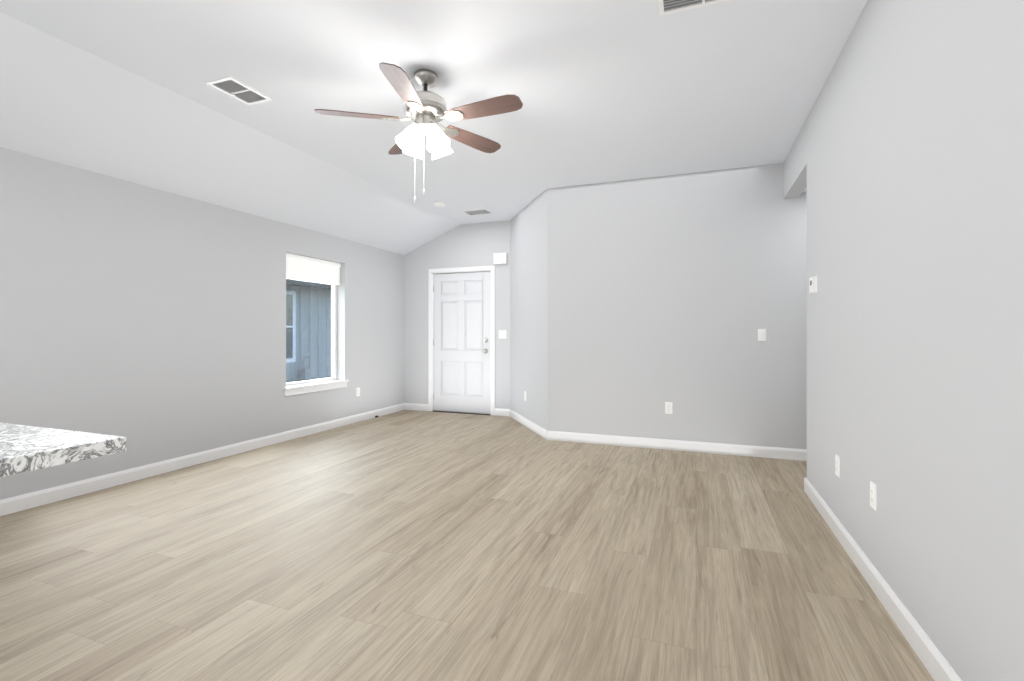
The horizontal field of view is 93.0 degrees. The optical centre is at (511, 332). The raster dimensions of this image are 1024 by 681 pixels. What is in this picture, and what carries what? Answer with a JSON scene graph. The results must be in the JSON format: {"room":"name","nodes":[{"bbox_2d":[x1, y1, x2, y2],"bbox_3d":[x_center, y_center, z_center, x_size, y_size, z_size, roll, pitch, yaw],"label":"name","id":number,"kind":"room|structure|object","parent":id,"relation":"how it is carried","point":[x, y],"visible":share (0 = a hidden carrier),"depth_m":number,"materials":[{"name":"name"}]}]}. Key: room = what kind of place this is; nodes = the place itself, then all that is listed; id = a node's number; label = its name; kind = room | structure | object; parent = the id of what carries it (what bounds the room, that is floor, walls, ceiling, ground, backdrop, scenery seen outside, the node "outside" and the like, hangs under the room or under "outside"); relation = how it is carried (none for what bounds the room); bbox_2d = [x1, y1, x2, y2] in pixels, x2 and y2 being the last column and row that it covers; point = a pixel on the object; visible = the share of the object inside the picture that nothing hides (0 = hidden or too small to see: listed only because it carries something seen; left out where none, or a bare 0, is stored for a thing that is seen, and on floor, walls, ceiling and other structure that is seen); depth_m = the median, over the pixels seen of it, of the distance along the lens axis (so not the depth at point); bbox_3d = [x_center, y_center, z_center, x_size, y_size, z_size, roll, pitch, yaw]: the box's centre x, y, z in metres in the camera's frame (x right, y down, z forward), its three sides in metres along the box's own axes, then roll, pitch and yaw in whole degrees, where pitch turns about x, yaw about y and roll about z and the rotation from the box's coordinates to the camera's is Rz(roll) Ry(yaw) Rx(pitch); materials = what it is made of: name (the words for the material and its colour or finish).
{"room":"empty living room","nodes":[
{"label":"empty living room","id":0,"kind":"room"},
{"bbox_2d":[0,423,125,476],"bbox_3d":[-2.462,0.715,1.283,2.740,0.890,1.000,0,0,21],"label":"countertop","id":1,"kind":"structure","parent":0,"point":[24,448],"depth_m":1.19,"materials":[{"name":"stone"}]},
{"bbox_2d":[0,147,404,499],"bbox_3d":[-3.218,-0.010,3.365,0.140,2.340,8.900,0,0,21],"label":"wall","id":2,"kind":"structure","parent":0,"point":[148,323],"depth_m":3.99,"materials":[{"name":"paint"}]},
{"bbox_2d":[0,403,403,515],"bbox_3d":[-3.146,1.110,3.338,0.014,0.100,8.620,0,0,21],"label":"baseboard","id":3,"kind":"structure","parent":2,"relation":"attached to","point":[10,505],"depth_m":4.01,"materials":[{"name":"white wood"}]},
{"bbox_2d":[286,253,340,385],"bbox_3d":[-2.378,-0.135,5.720,0.118,1.485,0.932,0,0,21],"label":"window","id":4,"kind":"structure","parent":2,"relation":"in","point":[304,268],"depth_m":5.81,"materials":[{"name":"white plastic"}]},
{"bbox_2d":[284,380,348,395],"bbox_3d":[-2.313,0.635,5.695,0.157,0.090,1.010,0,0,21],"label":"window sill","id":5,"kind":"structure","parent":2,"relation":"attached to","point":[308,387],"depth_m":5.61,"materials":[{"name":"white wood"}]},
{"bbox_2d":[356,387,359,396],"bbox_3d":[-2.010,0.771,6.354,0.008,0.116,0.072,0,0,21],"label":"electrical outlet","id":6,"kind":"object","parent":2,"relation":"attached to","point":[358,391],"visible":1,"depth_m":6.35,"materials":[{"name":"white plastic"}]},
{"bbox_2d":[0,0,867,254],"bbox_3d":[0.210,-1.426,2.069,7.470,0.608,8.900,0,0,21],"label":"ceiling","id":7,"kind":"structure","parent":0,"point":[610,90],"depth_m":3.10,"materials":[{"name":"paint"}]},
{"bbox_2d":[206,76,271,104],"bbox_3d":[-1.764,-1.566,3.155,0.210,0.009,0.315,0,0,21],"label":"ceiling vent","id":8,"kind":"object","parent":7,"relation":"in","point":[237,90],"visible":1,"depth_m":3.14,"materials":[{"name":"white metal"}]},
{"bbox_2d":[314,62,522,201],"bbox_3d":[-0.490,-1.178,2.930,1.177,0.782,1.215,0,0,21],"label":"fan","id":9,"kind":"object","parent":7,"relation":"hanging from","point":[426,111],"visible":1,"depth_m":2.88,"materials":[{"name":"brown wood"}]},
{"bbox_2d":[433,201,445,206],"bbox_3d":[-0.871,-1.551,5.866,0.156,0.038,0.156,0,0,21],"label":"smoke detector","id":10,"kind":"object","parent":7,"relation":"attached to","point":[439,204],"visible":1,"depth_m":5.82,"materials":[{"name":"white plastic"}]},
{"bbox_2d":[461,209,493,215],"bbox_3d":[-0.444,-1.566,6.309,0.350,0.009,0.250,0,0,21],"label":"ceiling vent","id":11,"kind":"object","parent":7,"relation":"in","point":[477,212],"visible":1,"depth_m":6.30,"materials":[{"name":"white metal"}]},
{"bbox_2d":[658,0,729,15],"bbox_3d":[0.856,-1.566,2.167,0.400,0.009,0.340,0,0,21],"label":"ceiling vent","id":12,"kind":"object","parent":7,"relation":"in","point":[666,7],"visible":1,"depth_m":2.32,"materials":[{"name":"white metal"}]},
{"bbox_2d":[405,220,509,408],"bbox_3d":[-0.727,-0.205,7.106,2.156,2.730,0.140,0,0,21],"label":"wall","id":13,"kind":"structure","parent":0,"point":[471,245],"depth_m":7.08,"materials":[{"name":"paint"}]},
{"bbox_2d":[404,403,427,410],"bbox_3d":[-1.420,1.110,7.285,0.393,0.100,0.014,0,0,21],"label":"baseboard","id":14,"kind":"structure","parent":13,"relation":"attached to","point":[407,406],"depth_m":7.29,"materials":[{"name":"white wood"}]},
{"bbox_2d":[433,272,489,413],"bbox_3d":[-0.740,0.138,7.036,0.922,2.024,0.116,0,0,21],"label":"door","id":15,"kind":"structure","parent":13,"relation":"in","point":[461,341],"depth_m":7.04,"materials":[{"name":"white wood"}]},
{"bbox_2d":[433,410,489,414],"bbox_3d":[-0.727,1.155,7.059,0.920,0.011,0.093,0,0,21],"label":"door sill","id":16,"kind":"structure","parent":13,"relation":"attached to","point":[461,412],"depth_m":7.02,"materials":[{"name":"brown metal"}]},
{"bbox_2d":[428,266,494,415],"bbox_3d":[-0.727,0.106,7.059,1.064,2.111,0.096,0,0,21],"label":"door frame","id":17,"kind":"structure","parent":13,"relation":"attached to","point":[432,272],"depth_m":7.05,"materials":[{"name":"white wood"}]},
{"bbox_2d":[494,253,506,263],"bbox_3d":[-0.163,-1.040,6.790,0.190,0.150,0.052,0,0,21],"label":"door chime","id":18,"kind":"object","parent":13,"relation":"attached to","point":[500,258],"visible":1,"depth_m":6.76,"materials":[{"name":"white plastic"}]},
{"bbox_2d":[499,330,506,338],"bbox_3d":[-0.133,0.020,6.799,0.118,0.116,0.014,0,0,21],"label":"light switch","id":19,"kind":"object","parent":13,"relation":"attached to","point":[502,334],"visible":1,"depth_m":6.80,"materials":[{"name":"white plastic"}]},
{"bbox_2d":[0,410,934,680],"bbox_3d":[0.187,1.210,2.078,7.520,0.100,8.900,0,0,21],"label":"floor","id":20,"kind":"structure","parent":0,"point":[418,546],"depth_m":2.37,"materials":[{"name":"beige laminate"}]},
{"bbox_2d":[510,189,546,429],"bbox_3d":[0.199,-0.210,6.045,0.926,2.740,1.290,0,0,21],"label":"wall","id":21,"kind":"structure","parent":0,"point":[528,299],"depth_m":5.91,"materials":[{"name":"paint"}]},
{"bbox_2d":[495,409,543,437],"bbox_3d":[0.180,1.110,6.041,0.917,0.100,1.210,0,0,21],"label":"baseboard","id":22,"kind":"structure","parent":21,"relation":"attached to","point":[524,421],"depth_m":6.11,"materials":[{"name":"white wood"}]},
{"bbox_2d":[547,163,806,449],"bbox_3d":[2.612,-0.210,4.519,4.708,2.740,0.140,0,0,21],"label":"wall","id":23,"kind":"structure","parent":0,"point":[678,290],"depth_m":4.80,"materials":[{"name":"paint"}]},
{"bbox_2d":[665,402,672,413],"bbox_3d":[1.561,0.747,4.836,0.072,0.116,0.008,0,0,21],"label":"electrical outlet","id":24,"kind":"object","parent":23,"relation":"attached to","point":[668,407],"visible":1,"depth_m":4.83,"materials":[{"name":"white plastic"}]},
{"bbox_2d":[544,429,806,460],"bbox_3d":[2.523,1.110,4.470,4.599,0.100,0.014,0,0,21],"label":"baseboard","id":25,"kind":"structure","parent":23,"relation":"attached to","point":[667,444],"depth_m":4.79,"materials":[{"name":"white wood"}]},
{"bbox_2d":[758,329,765,340],"bbox_3d":[2.337,0.020,4.540,0.072,0.116,0.014,0,0,21],"label":"light switch","id":26,"kind":"object","parent":23,"relation":"attached to","point":[761,334],"visible":1,"depth_m":4.54,"materials":[{"name":"white plastic"}]},
{"bbox_2d":[784,0,1023,680],"bbox_3d":[1.234,-0.210,0.945,0.120,2.740,7.520,0,0,21],"label":"wall","id":27,"kind":"structure","parent":0,"point":[904,162],"depth_m":1.67,"materials":[{"name":"paint"}]},
{"bbox_2d":[809,276,816,293],"bbox_3d":[2.051,-0.327,3.313,0.026,0.118,0.118,0,0,21],"label":"thermostat","id":28,"kind":"object","parent":27,"relation":"attached to","point":[812,285],"visible":1,"depth_m":3.27,"materials":[{"name":"white plastic"}]},
{"bbox_2d":[835,455,839,477],"bbox_3d":[1.857,0.759,2.775,0.008,0.116,0.072,0,0,21],"label":"electrical outlet","id":29,"kind":"object","parent":27,"relation":"attached to","point":[837,465],"visible":1,"depth_m":2.76,"materials":[{"name":"white plastic"}]},
{"bbox_2d":[870,481,876,510],"bbox_3d":[1.645,0.743,2.216,0.008,0.116,0.072,0,0,21],"label":"electrical outlet","id":30,"kind":"object","parent":27,"relation":"attached to","point":[873,495],"visible":0.98,"depth_m":2.20,"materials":[{"name":"white plastic"}]},
{"bbox_2d":[804,477,961,680],"bbox_3d":[1.023,1.110,0.578,0.014,0.100,6.404,0,0,21],"label":"baseboard","id":31,"kind":"structure","parent":27,"relation":"attached to","point":[930,655],"depth_m":2.00,"materials":[{"name":"white wood"}]},
{"label":"outside","id":32,"kind":"structure","parent":0,"visible":0},
{"bbox_3d":[-3.946,1.510,7.905,4.430,0.100,20.000,0,0,21],"label":"ground","id":33,"kind":"structure","parent":32,"visible":0},
{"bbox_2d":[298,356,311,380],"bbox_3d":[-4.663,0.991,11.014,0.190,0.939,0.270,0,0,21],"label":"gas meter","id":34,"kind":"object","parent":33,"relation":"on","point":[304,372],"depth_m":10.92,"materials":[{"name":"grey metal"}]},
{"bbox_2d":[286,279,330,382],"bbox_3d":[-4.927,-0.125,10.414,0.820,3.170,14.000,0,0,21],"label":"neighbor house","id":35,"kind":"structure","parent":33,"relation":"on","point":[322,324],"depth_m":11.21,"materials":[{"name":"blue"}]}
]}

